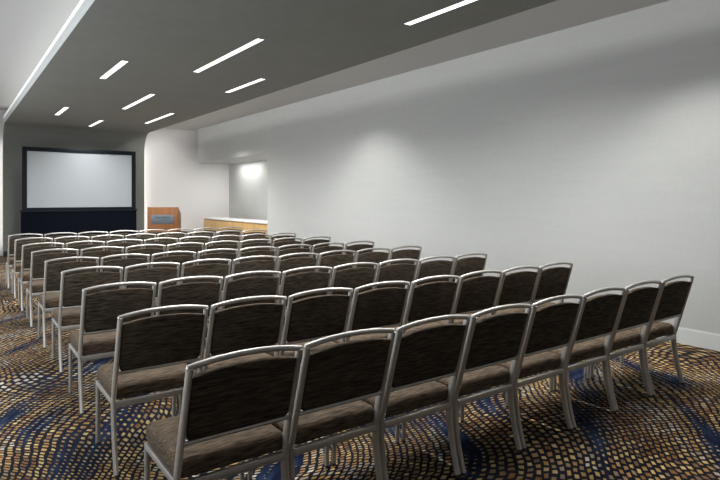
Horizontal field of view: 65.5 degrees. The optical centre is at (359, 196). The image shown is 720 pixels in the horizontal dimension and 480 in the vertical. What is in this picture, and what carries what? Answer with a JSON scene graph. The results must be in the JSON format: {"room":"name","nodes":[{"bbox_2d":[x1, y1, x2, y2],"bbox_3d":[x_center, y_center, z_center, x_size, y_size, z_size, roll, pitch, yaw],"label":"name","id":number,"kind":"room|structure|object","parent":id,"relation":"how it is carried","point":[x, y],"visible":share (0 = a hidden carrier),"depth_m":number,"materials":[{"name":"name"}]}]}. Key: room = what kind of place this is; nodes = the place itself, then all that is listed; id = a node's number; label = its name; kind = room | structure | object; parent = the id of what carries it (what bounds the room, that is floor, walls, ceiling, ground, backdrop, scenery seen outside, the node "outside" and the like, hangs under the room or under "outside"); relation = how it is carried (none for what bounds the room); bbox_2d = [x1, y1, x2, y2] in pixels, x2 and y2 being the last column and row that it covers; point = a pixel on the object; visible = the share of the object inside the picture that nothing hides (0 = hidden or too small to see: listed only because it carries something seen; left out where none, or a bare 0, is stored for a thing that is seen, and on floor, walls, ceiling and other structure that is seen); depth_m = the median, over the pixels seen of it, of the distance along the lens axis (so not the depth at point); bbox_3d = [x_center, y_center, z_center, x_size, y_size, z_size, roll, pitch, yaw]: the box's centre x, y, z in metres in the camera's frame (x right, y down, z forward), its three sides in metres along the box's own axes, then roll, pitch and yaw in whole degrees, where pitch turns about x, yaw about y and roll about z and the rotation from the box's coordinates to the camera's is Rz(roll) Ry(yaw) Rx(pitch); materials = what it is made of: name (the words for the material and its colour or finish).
{"room":"event hall","nodes":[
{"label":"event hall","id":0,"kind":"room"},
{"bbox_2d":[0,110,228,255],"bbox_3d":[-7.940,-0.365,15.721,9.260,3.800,0.150,0,0,-36],"label":"wall","id":1,"kind":"structure","parent":0,"point":[174,176],"depth_m":17.36,"materials":[{"name":"white paint"}]},
{"bbox_2d":[0,0,669,130],"bbox_3d":[-2.520,-2.230,7.327,8.090,0.270,20.100,0,0,-36],"label":"ceiling","id":2,"kind":"structure","parent":0,"point":[28,28],"depth_m":7.90,"materials":[{"name":"grey paint"}]},
{"bbox_2d":[0,256,719,479],"bbox_3d":[-2.048,1.585,7.672,9.260,0.100,20.100,0,0,-36],"label":"floor","id":3,"kind":"structure","parent":0,"point":[673,434],"depth_m":3.71,"materials":[{"name":"carpet"}]},
{"bbox_2d":[3,251,9,256],"bbox_3d":[-7.740,1.465,15.392,3.484,0.140,0.015,0,0,-36],"label":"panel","id":4,"kind":"object","parent":3,"relation":"on","point":[5,253],"visible":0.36,"depth_m":14.38,"materials":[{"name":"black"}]},
{"bbox_2d":[6,233,42,288],"bbox_3d":[-5.785,1.074,9.643,0.509,0.922,0.637,0,0,-36],"label":"banquet chair","id":5,"kind":"object","parent":3,"relation":"on","point":[11,241],"visible":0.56,"depth_m":9.36,"materials":[{"name":"silver metal"}]},
{"bbox_2d":[12,237,52,298],"bbox_3d":[-5.122,1.074,8.742,0.509,0.922,0.637,0,0,-36],"label":"banquet chair","id":6,"kind":"object","parent":3,"relation":"on","point":[16,267],"visible":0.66,"depth_m":8.46,"materials":[{"name":"brown fabric"}]},
{"bbox_2d":[18,242,64,311],"bbox_3d":[-4.444,1.074,7.796,0.509,0.922,0.637,0,0,-36],"label":"banquet chair","id":7,"kind":"object","parent":3,"relation":"on","point":[26,253],"visible":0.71,"depth_m":7.52,"materials":[{"name":"silver metal"}]},
{"bbox_2d":[26,248,78,327],"bbox_3d":[-3.792,1.074,6.896,0.509,0.922,0.637,0,0,-36],"label":"banquet chair","id":8,"kind":"object","parent":3,"relation":"on","point":[37,261],"visible":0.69,"depth_m":6.63,"materials":[{"name":"brown fabric"}]},
{"bbox_2d":[44,232,76,245],"bbox_3d":[-5.362,1.074,9.946,0.509,0.922,0.637,0,0,-36],"label":"banquet chair","id":9,"kind":"object","parent":3,"relation":"on","point":[56,236],"visible":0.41,"depth_m":9.69,"materials":[{"name":"silver metal"}]},
{"bbox_2d":[38,256,98,348],"bbox_3d":[-3.124,1.074,5.987,0.509,0.922,0.637,0,0,-36],"label":"banquet chair","id":10,"kind":"object","parent":3,"relation":"on","point":[50,298],"visible":0.62,"depth_m":5.72,"materials":[{"name":"brown fabric"}]},
{"bbox_2d":[54,236,89,252],"bbox_3d":[-4.701,1.074,9.048,0.509,0.922,0.637,0,0,-36],"label":"banquet chair","id":11,"kind":"object","parent":3,"relation":"on","point":[67,240],"visible":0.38,"depth_m":8.79,"materials":[{"name":"brown fabric"}]},
{"bbox_2d":[20,146,136,240],"bbox_3d":[-7.457,0.135,14.938,2.795,2.800,0.443,0,0,-36],"label":"projection screen","id":12,"kind":"object","parent":3,"relation":"on","point":[77,191],"visible":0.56,"depth_m":14.74,"materials":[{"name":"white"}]},
{"bbox_2d":[65,241,104,260],"bbox_3d":[-4.025,1.074,8.105,0.509,0.922,0.637,0,0,-36],"label":"banquet chair","id":13,"kind":"object","parent":3,"relation":"on","point":[82,246],"visible":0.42,"depth_m":7.85,"materials":[{"name":"silver metal"}]},
{"bbox_2d":[52,266,122,373],"bbox_3d":[-2.534,1.074,5.189,0.509,0.922,0.637,0,0,-36],"label":"banquet chair","id":14,"kind":"object","parent":3,"relation":"on","point":[71,287],"visible":0.67,"depth_m":4.94,"materials":[{"name":"brown fabric"}]},
{"bbox_2d":[78,231,107,243],"bbox_3d":[-4.941,1.074,10.252,0.509,0.922,0.637,0,0,-36],"label":"banquet chair","id":15,"kind":"object","parent":3,"relation":"on","point":[87,235],"visible":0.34,"depth_m":10.00,"materials":[{"name":"silver metal"}]},
{"bbox_2d":[80,246,123,271],"bbox_3d":[-3.371,1.074,7.200,0.509,0.922,0.637,0,0,-36],"label":"banquet chair","id":16,"kind":"object","parent":3,"relation":"on","point":[102,253],"visible":0.36,"depth_m":6.96,"materials":[{"name":"brown fabric"}]},
{"bbox_2d":[90,235,123,249],"bbox_3d":[-4.281,1.074,9.355,0.509,0.922,0.637,0,0,-36],"label":"banquet chair","id":17,"kind":"object","parent":3,"relation":"on","point":[105,240],"visible":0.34,"depth_m":9.10,"materials":[{"name":"brown fabric"}]},
{"bbox_2d":[69,281,156,415],"bbox_3d":[-1.897,1.074,4.270,0.509,0.922,0.637,0,0,-36],"label":"banquet chair","id":18,"kind":"object","parent":3,"relation":"on","point":[100,311],"visible":0.69,"depth_m":4.04,"materials":[{"name":"brown fabric"}]},
{"bbox_2d":[109,230,137,241],"bbox_3d":[-4.520,1.074,10.556,0.509,0.922,0.637,0,0,-36],"label":"banquet chair","id":19,"kind":"object","parent":3,"relation":"on","point":[123,234],"visible":0.27,"depth_m":10.30,"materials":[{"name":"silver metal"}]},
{"bbox_2d":[106,239,142,257],"bbox_3d":[-3.600,1.074,8.405,0.509,0.922,0.637,0,0,-36],"label":"banquet chair","id":20,"kind":"object","parent":3,"relation":"on","point":[125,244],"visible":0.3,"depth_m":8.16,"materials":[{"name":"brown fabric"}]},
{"bbox_2d":[100,253,149,288],"bbox_3d":[-2.704,1.074,6.293,0.509,0.922,0.637,0,0,-36],"label":"banquet chair","id":21,"kind":"object","parent":3,"relation":"on","point":[124,262],"visible":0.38,"depth_m":6.05,"materials":[{"name":"brown fabric"}]},
{"bbox_2d":[125,233,155,247],"bbox_3d":[-3.860,1.074,9.660,0.509,0.922,0.637,0,0,-36],"label":"banquet chair","id":22,"kind":"object","parent":3,"relation":"on","point":[143,238],"visible":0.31,"depth_m":9.43,"materials":[{"name":"brown fabric"}]},
{"bbox_2d":[125,244,165,267],"bbox_3d":[-2.950,1.074,7.506,0.509,0.922,0.637,0,0,-36],"label":"banquet chair","id":23,"kind":"object","parent":3,"relation":"on","point":[150,251],"visible":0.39,"depth_m":7.26,"materials":[{"name":"brown fabric"}]},
{"bbox_2d":[123,262,179,315],"bbox_3d":[-2.114,1.074,5.496,0.509,0.922,0.637,0,0,-36],"label":"banquet chair","id":24,"kind":"object","parent":3,"relation":"on","point":[156,274],"visible":0.38,"depth_m":5.26,"materials":[{"name":"brown fabric"}]},
{"bbox_2d":[96,305,208,478],"bbox_3d":[-1.271,1.074,3.390,0.509,0.922,0.637,0,0,-36],"label":"banquet chair","id":25,"kind":"object","parent":3,"relation":"on","point":[152,354],"visible":0.88,"depth_m":3.19,"materials":[{"name":"brown fabric"}]},
{"bbox_2d":[139,229,165,240],"bbox_3d":[-4.102,1.074,10.865,0.509,0.922,0.637,0,0,-36],"label":"banquet chair","id":26,"kind":"object","parent":3,"relation":"on","point":[156,233],"visible":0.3,"depth_m":10.62,"materials":[{"name":"silver metal"}]},
{"bbox_2d":[143,237,177,255],"bbox_3d":[-3.180,1.074,8.710,0.509,0.922,0.637,0,0,-36],"label":"banquet chair","id":27,"kind":"object","parent":3,"relation":"on","point":[166,243],"visible":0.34,"depth_m":8.47,"materials":[{"name":"silver metal"}]},
{"bbox_2d":[147,207,180,235],"bbox_3d":[-5.170,0.900,14.806,0.800,1.270,0.470,0,0,-8],"label":"lectern","id":28,"kind":"object","parent":3,"relation":"on","point":[163,218],"visible":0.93,"depth_m":14.59,"materials":[{"name":"orange wood"}]},
{"bbox_2d":[157,232,185,246],"bbox_3d":[-3.437,1.074,9.962,0.509,0.922,0.637,0,0,-36],"label":"banquet chair","id":29,"kind":"object","parent":3,"relation":"on","point":[169,236],"visible":0.31,"depth_m":9.72,"materials":[{"name":"brown fabric"}]},
{"bbox_2d":[150,251,195,283],"bbox_3d":[-2.281,1.074,6.596,0.509,0.922,0.637,0,0,-36],"label":"banquet chair","id":30,"kind":"object","parent":3,"relation":"on","point":[180,259],"visible":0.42,"depth_m":6.36,"materials":[{"name":"brown fabric"}]},
{"bbox_2d":[167,228,192,239],"bbox_3d":[-3.679,1.074,11.168,0.509,0.922,0.637,0,0,-36],"label":"banquet chair","id":31,"kind":"object","parent":3,"relation":"on","point":[186,232],"visible":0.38,"depth_m":10.94,"materials":[{"name":"brown fabric"}]},
{"bbox_2d":[166,242,203,264],"bbox_3d":[-2.530,1.074,7.813,0.509,0.922,0.637,0,0,-36],"label":"banquet chair","id":32,"kind":"object","parent":3,"relation":"on","point":[196,249],"visible":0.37,"depth_m":7.57,"materials":[{"name":"silver metal"}]},
{"bbox_2d":[155,276,222,399],"bbox_3d":[-1.473,1.074,4.572,0.509,0.922,0.637,0,0,-36],"label":"banquet chair","id":33,"kind":"object","parent":3,"relation":"on","point":[194,293],"visible":0.44,"depth_m":4.34,"materials":[{"name":"brown fabric"}]},
{"bbox_2d":[178,236,210,254],"bbox_3d":[-2.760,1.074,9.018,0.509,0.922,0.637,0,0,-36],"label":"banquet chair","id":34,"kind":"object","parent":3,"relation":"on","point":[192,240],"visible":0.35,"depth_m":8.78,"materials":[{"name":"brown fabric"}]},
{"bbox_2d":[187,231,214,245],"bbox_3d":[-3.014,1.074,10.265,0.509,0.922,0.637,0,0,-36],"label":"banquet chair","id":35,"kind":"object","parent":3,"relation":"on","point":[207,235],"visible":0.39,"depth_m":10.03,"materials":[{"name":"silver metal"}]},
{"bbox_2d":[180,258,230,309],"bbox_3d":[-1.690,1.074,5.797,0.509,0.922,0.637,0,0,-36],"label":"banquet chair","id":36,"kind":"object","parent":3,"relation":"on","point":[214,269],"visible":0.39,"depth_m":5.56,"materials":[{"name":"brown fabric"}]},
{"bbox_2d":[193,228,217,238],"bbox_3d":[-3.258,1.074,11.474,0.509,0.922,0.637,0,0,-36],"label":"banquet chair","id":37,"kind":"object","parent":3,"relation":"on","point":[197,228],"visible":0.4,"depth_m":11.23,"materials":[{"name":"brown fabric"}]},
{"bbox_2d":[196,248,237,274],"bbox_3d":[-1.858,1.074,6.899,0.509,0.922,0.637,0,0,-36],"label":"banquet chair","id":38,"kind":"object","parent":3,"relation":"on","point":[231,256],"visible":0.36,"depth_m":6.66,"materials":[{"name":"brown fabric"}]},
{"bbox_2d":[204,240,238,253],"bbox_3d":[-2.107,1.074,8.116,0.509,0.922,0.637,0,0,-36],"label":"banquet chair","id":39,"kind":"object","parent":3,"relation":"on","point":[218,246],"visible":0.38,"depth_m":7.87,"materials":[{"name":"brown fabric"}]},
{"bbox_2d":[144,345,302,479],"bbox_3d":[-0.629,1.074,2.506,0.509,0.922,0.637,0,0,-36],"label":"banquet chair","id":40,"kind":"object","parent":3,"relation":"on","point":[229,411],"visible":1,"depth_m":2.33,"materials":[{"name":"brown fabric"}]},
{"bbox_2d":[211,235,240,261],"bbox_3d":[-2.336,1.074,9.319,0.509,0.922,0.637,0,0,-36],"label":"banquet chair","id":41,"kind":"object","parent":3,"relation":"on","point":[239,236],"visible":0.31,"depth_m":9.08,"materials":[{"name":"brown fabric"}]},
{"bbox_2d":[215,230,241,238],"bbox_3d":[-2.593,1.074,10.570,0.509,0.922,0.637,0,0,-36],"label":"banquet chair","id":42,"kind":"object","parent":3,"relation":"on","point":[225,230],"visible":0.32,"depth_m":10.32,"materials":[{"name":"brown fabric"}]},
{"bbox_2d":[218,227,241,233],"bbox_3d":[-2.840,1.074,11.782,0.509,0.922,0.637,0,0,-36],"label":"banquet chair","id":43,"kind":"object","parent":3,"relation":"on","point":[223,227],"visible":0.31,"depth_m":11.52,"materials":[{"name":"brown fabric"}]},
{"bbox_2d":[179,295,286,414],"bbox_3d":[-0.851,1.074,3.694,0.509,0.922,0.637,0,0,-36],"label":"banquet chair","id":44,"kind":"object","parent":3,"relation":"on","point":[242,327],"visible":0.5,"depth_m":3.47,"materials":[{"name":"brown fabric"}]},
{"bbox_2d":[203,217,266,237],"bbox_3d":[-3.251,1.083,15.603,0.652,0.905,4.440,0,0,-36],"label":"credenza","id":45,"kind":"object","parent":3,"relation":"on","point":[209,222],"visible":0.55,"depth_m":15.51,"materials":[{"name":"brown wood"}]},
{"bbox_2d":[203,217,266,223],"bbox_3d":[-3.250,0.647,15.604,0.650,0.035,4.440,0,0,-36],"label":"countertop","id":46,"kind":"structure","parent":45,"relation":"on","point":[214,218],"depth_m":15.68,"materials":[{"name":"white stone"}]},
{"bbox_2d":[207,271,280,322],"bbox_3d":[-1.055,1.074,4.881,0.509,0.922,0.637,0,0,-36],"label":"banquet chair","id":47,"kind":"object","parent":3,"relation":"on","point":[261,285],"visible":0.38,"depth_m":4.64,"materials":[{"name":"brown fabric"}]},
{"bbox_2d":[221,255,276,297],"bbox_3d":[-1.268,1.074,6.101,0.509,0.922,0.637,0,0,-36],"label":"banquet chair","id":48,"kind":"object","parent":3,"relation":"on","point":[255,265],"visible":0.39,"depth_m":5.86,"materials":[{"name":"brown fabric"}]},
{"bbox_2d":[229,246,276,280],"bbox_3d":[-1.440,1.074,7.207,0.509,0.922,0.637,0,0,-36],"label":"banquet chair","id":49,"kind":"object","parent":3,"relation":"on","point":[256,252],"visible":0.32,"depth_m":6.96,"materials":[{"name":"silver metal"}]},
{"bbox_2d":[241,229,266,239],"bbox_3d":[-2.172,1.074,10.876,0.509,0.922,0.637,0,0,-36],"label":"banquet chair","id":50,"kind":"object","parent":3,"relation":"on","point":[243,233],"visible":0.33,"depth_m":10.63,"materials":[{"name":"brown fabric"}]},
{"bbox_2d":[237,239,271,262],"bbox_3d":[-1.689,1.074,8.424,0.509,0.922,0.637,0,0,-36],"label":"banquet chair","id":51,"kind":"object","parent":3,"relation":"on","point":[254,244],"visible":0.33,"depth_m":8.17,"materials":[{"name":"silver metal"}]},
{"bbox_2d":[241,234,269,243],"bbox_3d":[-1.917,1.074,9.626,0.509,0.922,0.637,0,0,-36],"label":"banquet chair","id":52,"kind":"object","parent":3,"relation":"on","point":[268,235],"visible":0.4,"depth_m":9.36,"materials":[{"name":"silver metal"}]},
{"bbox_2d":[3,0,556,250],"bbox_3d":[-2.333,-0.195,8.008,3.504,3.460,18.480,0,0,-36],"label":"ceiling","id":53,"kind":"structure","parent":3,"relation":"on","point":[162,42],"depth_m":7.36,"materials":[{"name":"dark grey painted plasterboard"}]},
{"bbox_2d":[3,0,88,121],"bbox_3d":[-3.683,-1.958,6.909,0.032,0.065,18.300,0,0,-36],"label":"trim","id":54,"kind":"structure","parent":53,"relation":"on","point":[84,3],"depth_m":7.34,"materials":[{"name":"white paint"}]},
{"bbox_2d":[4,0,83,116],"bbox_3d":[-3.652,-2.020,6.869,0.030,0.060,18.200,0,0,-36],"label":"light","id":55,"kind":"object","parent":54,"relation":"attached to","point":[81,1],"visible":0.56,"depth_m":7.57,"materials":[{"name":"white"}]},
{"bbox_2d":[54,107,68,114],"bbox_3d":[-6.403,-1.841,12.013,0.096,0.008,1.360,0,0,-36],"label":"ceiling light","id":56,"kind":"object","parent":53,"relation":"attached to","point":[63,109],"visible":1,"depth_m":11.93,"materials":[{"name":"white plastic"}]},
{"bbox_2d":[89,120,103,126],"bbox_3d":[-6.616,-1.841,14.013,0.096,0.008,1.440,0,0,-36],"label":"ceiling light","id":57,"kind":"object","parent":53,"relation":"attached to","point":[99,121],"visible":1,"depth_m":14.00,"materials":[{"name":"white plastic"}]},
{"bbox_2d":[100,60,128,78],"bbox_3d":[-3.587,-1.841,8.132,0.096,0.008,1.410,0,0,-36],"label":"ceiling light","id":58,"kind":"object","parent":53,"relation":"attached to","point":[121,63],"visible":1,"depth_m":8.07,"materials":[{"name":"white plastic"}]},
{"bbox_2d":[121,94,155,108],"bbox_3d":[-4.320,-1.841,10.861,0.096,0.008,2.100,0,0,-36],"label":"ceiling light","id":59,"kind":"object","parent":53,"relation":"attached to","point":[148,95],"visible":1,"depth_m":10.78,"materials":[{"name":"white plastic"}]},
{"bbox_2d":[145,113,174,123],"bbox_3d":[-4.732,-1.841,13.149,0.096,0.008,2.100,0,0,-36],"label":"ceiling light","id":60,"kind":"object","parent":53,"relation":"attached to","point":[169,114],"visible":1,"depth_m":13.05,"materials":[{"name":"white plastic"}]},
{"bbox_2d":[192,38,264,72],"bbox_3d":[-1.785,-1.841,7.381,0.096,0.008,2.150,0,0,-36],"label":"ceiling light","id":61,"kind":"object","parent":53,"relation":"attached to","point":[257,40],"visible":1,"depth_m":7.22,"materials":[{"name":"white plastic"}]},
{"bbox_2d":[225,78,264,92],"bbox_3d":[-1.924,-1.841,9.281,0.096,0.008,1.420,0,0,-36],"label":"ceiling light","id":62,"kind":"object","parent":53,"relation":"attached to","point":[259,79],"visible":1,"depth_m":9.23,"materials":[{"name":"white plastic"}]},
{"bbox_2d":[403,0,476,24],"bbox_3d":[1.121,-1.841,5.121,0.096,0.008,2.110,0,0,-36],"label":"ceiling light","id":63,"kind":"object","parent":53,"relation":"attached to","point":[464,2],"visible":1,"depth_m":5.55,"materials":[{"name":"white plastic"}]},
{"bbox_2d":[269,232,295,246],"bbox_3d":[-1.499,1.074,9.935,0.509,0.922,0.637,0,0,-36],"label":"banquet chair","id":64,"kind":"object","parent":3,"relation":"on","point":[280,236],"visible":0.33,"depth_m":9.68,"materials":[{"name":"brown fabric"}]},
{"bbox_2d":[271,237,301,253],"bbox_3d":[-1.269,1.074,8.731,0.509,0.922,0.637,0,0,-36],"label":"banquet chair","id":65,"kind":"object","parent":3,"relation":"on","point":[281,243],"visible":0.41,"depth_m":8.47,"materials":[{"name":"brown fabric"}]},
{"bbox_2d":[275,244,311,275],"bbox_3d":[-1.020,1.074,7.513,0.509,0.922,0.637,0,0,-36],"label":"banquet chair","id":66,"kind":"object","parent":3,"relation":"on","point":[290,250],"visible":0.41,"depth_m":7.25,"materials":[{"name":"brown fabric"}]},
{"bbox_2d":[275,252,318,302],"bbox_3d":[-0.846,1.074,6.405,0.509,0.922,0.637,0,0,-36],"label":"banquet chair","id":67,"kind":"object","parent":3,"relation":"on","point":[297,262],"visible":0.37,"depth_m":6.16,"materials":[{"name":"brown fabric"}]},
{"bbox_2d":[278,266,331,328],"bbox_3d":[-0.632,1.074,5.183,0.509,0.922,0.637,0,0,-36],"label":"banquet chair","id":68,"kind":"object","parent":3,"relation":"on","point":[292,284],"visible":0.44,"depth_m":4.94,"materials":[{"name":"brown fabric"}]},
{"bbox_2d":[265,287,352,369],"bbox_3d":[-0.430,1.074,4.003,0.509,0.922,0.637,0,0,-36],"label":"banquet chair","id":69,"kind":"object","parent":3,"relation":"on","point":[309,319],"visible":0.56,"depth_m":3.78,"materials":[{"name":"brown fabric"}]},
{"bbox_2d":[302,236,330,256],"bbox_3d":[-0.845,1.074,9.032,0.509,0.922,0.637,0,0,-36],"label":"banquet chair","id":70,"kind":"object","parent":3,"relation":"on","point":[314,241],"visible":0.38,"depth_m":8.78,"materials":[{"name":"brown fabric"}]},
{"bbox_2d":[248,328,395,479],"bbox_3d":[-0.211,1.074,2.812,0.509,0.922,0.637,0,0,-36],"label":"banquet chair","id":71,"kind":"object","parent":3,"relation":"on","point":[333,381],"visible":0.93,"depth_m":2.62,"materials":[{"name":"brown fabric"}]},
{"bbox_2d":[311,242,343,270],"bbox_3d":[-0.596,1.074,7.816,0.509,0.922,0.637,0,0,-36],"label":"banquet chair","id":72,"kind":"object","parent":3,"relation":"on","point":[318,250],"visible":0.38,"depth_m":7.56,"materials":[{"name":"brown fabric"}]},
{"bbox_2d":[316,250,355,294],"bbox_3d":[-0.429,1.074,6.715,0.509,0.922,0.637,0,0,-36],"label":"banquet chair","id":73,"kind":"object","parent":3,"relation":"on","point":[332,261],"visible":0.33,"depth_m":6.47,"materials":[{"name":"brown fabric"}]},
{"bbox_2d":[329,262,377,319],"bbox_3d":[-0.212,1.074,5.489,0.509,0.922,0.637,0,0,-36],"label":"banquet chair","id":74,"kind":"object","parent":3,"relation":"on","point":[353,278],"visible":0.36,"depth_m":5.25,"materials":[{"name":"brown fabric"}]},
{"bbox_2d":[343,240,374,262],"bbox_3d":[-0.174,1.074,8.119,0.509,0.922,0.637,0,0,-36],"label":"banquet chair","id":75,"kind":"object","parent":3,"relation":"on","point":[356,247],"visible":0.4,"depth_m":7.86,"materials":[{"name":"brown fabric"}]},
{"bbox_2d":[332,281,409,342],"bbox_3d":[-0.006,1.074,4.308,0.509,0.922,0.637,0,0,-36],"label":"banquet chair","id":76,"kind":"object","parent":3,"relation":"on","point":[381,307],"visible":0.59,"depth_m":4.09,"materials":[{"name":"brown fabric"}]},
{"bbox_2d":[354,247,389,267],"bbox_3d":[-0.008,1.074,7.021,0.509,0.922,0.637,0,0,-36],"label":"banquet chair","id":77,"kind":"object","parent":3,"relation":"on","point":[375,257],"visible":0.38,"depth_m":6.78,"materials":[{"name":"brown fabric"}]},
{"bbox_2d":[374,258,417,308],"bbox_3d":[0.208,1.074,5.797,0.509,0.922,0.637,0,0,-36],"label":"banquet chair","id":78,"kind":"object","parent":3,"relation":"on","point":[393,272],"visible":0.36,"depth_m":5.56,"materials":[{"name":"brown fabric"}]},
{"bbox_2d":[332,314,470,479],"bbox_3d":[0.211,1.074,3.117,0.509,0.922,0.637,0,0,-36],"label":"banquet chair","id":79,"kind":"object","parent":3,"relation":"on","point":[420,357],"visible":0.86,"depth_m":2.92,"materials":[{"name":"brown fabric"}]},
{"bbox_2d":[388,245,421,264],"bbox_3d":[0.414,1.074,7.325,0.509,0.922,0.637,0,0,-36],"label":"banquet chair","id":80,"kind":"object","parent":3,"relation":"on","point":[406,253],"visible":0.34,"depth_m":7.08,"materials":[{"name":"brown fabric"}]},
{"bbox_2d":[389,275,459,333],"bbox_3d":[0.420,1.074,4.611,0.509,0.922,0.637,0,0,-36],"label":"banquet chair","id":81,"kind":"object","parent":3,"relation":"on","point":[432,299],"visible":0.46,"depth_m":4.38,"materials":[{"name":"brown fabric"}]},
{"bbox_2d":[414,255,454,285],"bbox_3d":[0.631,1.074,6.098,0.509,0.922,0.637,0,0,-36],"label":"banquet chair","id":82,"kind":"object","parent":3,"relation":"on","point":[436,267],"visible":0.43,"depth_m":5.85,"materials":[{"name":"brown fabric"}]},
{"bbox_2d":[402,304,531,475],"bbox_3d":[0.635,1.074,3.419,0.509,0.922,0.637,0,0,-36],"label":"banquet chair","id":83,"kind":"object","parent":3,"relation":"on","point":[492,340],"visible":0.8,"depth_m":3.22,"materials":[{"name":"brown fabric"}]},
{"bbox_2d":[450,252,486,281],"bbox_3d":[1.051,1.074,6.405,0.509,0.922,0.637,0,0,-36],"label":"banquet chair","id":84,"kind":"object","parent":3,"relation":"on","point":[462,266],"visible":0.41,"depth_m":6.16,"materials":[{"name":"brown fabric"}]},
{"bbox_2d":[436,270,501,323],"bbox_3d":[0.841,1.074,4.917,0.509,0.922,0.637,0,0,-36],"label":"banquet chair","id":85,"kind":"object","parent":3,"relation":"on","point":[475,294],"visible":0.51,"depth_m":4.69,"materials":[{"name":"brown fabric"}]},
{"bbox_2d":[473,266,539,316],"bbox_3d":[1.261,1.074,5.220,0.509,0.922,0.637,0,0,-36],"label":"banquet chair","id":86,"kind":"object","parent":3,"relation":"on","point":[516,287],"visible":0.51,"depth_m":5.00,"materials":[{"name":"brown fabric"}]},
{"bbox_2d":[460,294,582,450],"bbox_3d":[1.058,1.074,3.725,0.509,0.922,0.637,0,0,-36],"label":"banquet chair","id":87,"kind":"object","parent":3,"relation":"on","point":[551,326],"visible":0.77,"depth_m":3.54,"materials":[{"name":"brown fabric"}]},
{"bbox_2d":[519,262,572,310],"bbox_3d":[1.679,1.074,5.527,0.509,0.922,0.637,0,0,-36],"label":"banquet chair","id":88,"kind":"object","parent":3,"relation":"on","point":[551,282],"visible":0.48,"depth_m":5.30,"materials":[{"name":"brown fabric"}]},
{"bbox_2d":[547,287,625,429],"bbox_3d":[1.482,1.074,4.033,0.509,0.922,0.637,0,0,-36],"label":"banquet chair","id":89,"kind":"object","parent":3,"relation":"on","point":[598,316],"visible":0.7,"depth_m":3.84,"materials":[{"name":"brown fabric"}]},
{"bbox_2d":[553,280,661,411],"bbox_3d":[1.900,1.074,4.339,0.509,0.922,0.637,0,0,-36],"label":"banquet chair","id":90,"kind":"object","parent":3,"relation":"on","point":[638,305],"visible":0.7,"depth_m":4.16,"materials":[{"name":"brown fabric"}]},
{"bbox_2d":[590,274,693,396],"bbox_3d":[2.321,1.074,4.641,0.509,0.922,0.637,0,0,-36],"label":"banquet chair","id":91,"kind":"object","parent":3,"relation":"on","point":[673,296],"visible":0.71,"depth_m":4.46,"materials":[{"name":"brown fabric"}]},
{"bbox_2d":[198,0,719,333],"bbox_3d":[1.155,-0.280,10.017,1.320,3.630,19.800,0,0,-36],"label":"wall","id":92,"kind":"structure","parent":0,"point":[594,146],"depth_m":7.43,"materials":[{"name":"paint"}]},
{"bbox_2d":[267,153,267,236],"bbox_3d":[-2.234,0.237,13.527,0.004,2.595,0.012,0,0,-36],"label":"trim","id":93,"kind":"structure","parent":92,"relation":"attached to","point":[267,153],"depth_m":13.52,"materials":[{"name":"white paint"}]},
{"bbox_2d":[267,110,267,152],"bbox_3d":[-2.237,-1.577,13.532,0.003,1.035,0.012,0,0,-36],"label":"trim","id":94,"kind":"structure","parent":92,"relation":"attached to","point":[267,110],"depth_m":13.53,"materials":[{"name":"grey paint"}]},
{"bbox_2d":[656,327,719,350],"bbox_3d":[2.111,1.452,7.582,0.015,0.165,14.740,0,0,-36],"label":"baseboard","id":95,"kind":"structure","parent":92,"relation":"attached to","point":[696,338],"depth_m":5.73,"materials":[{"name":"white paint"}]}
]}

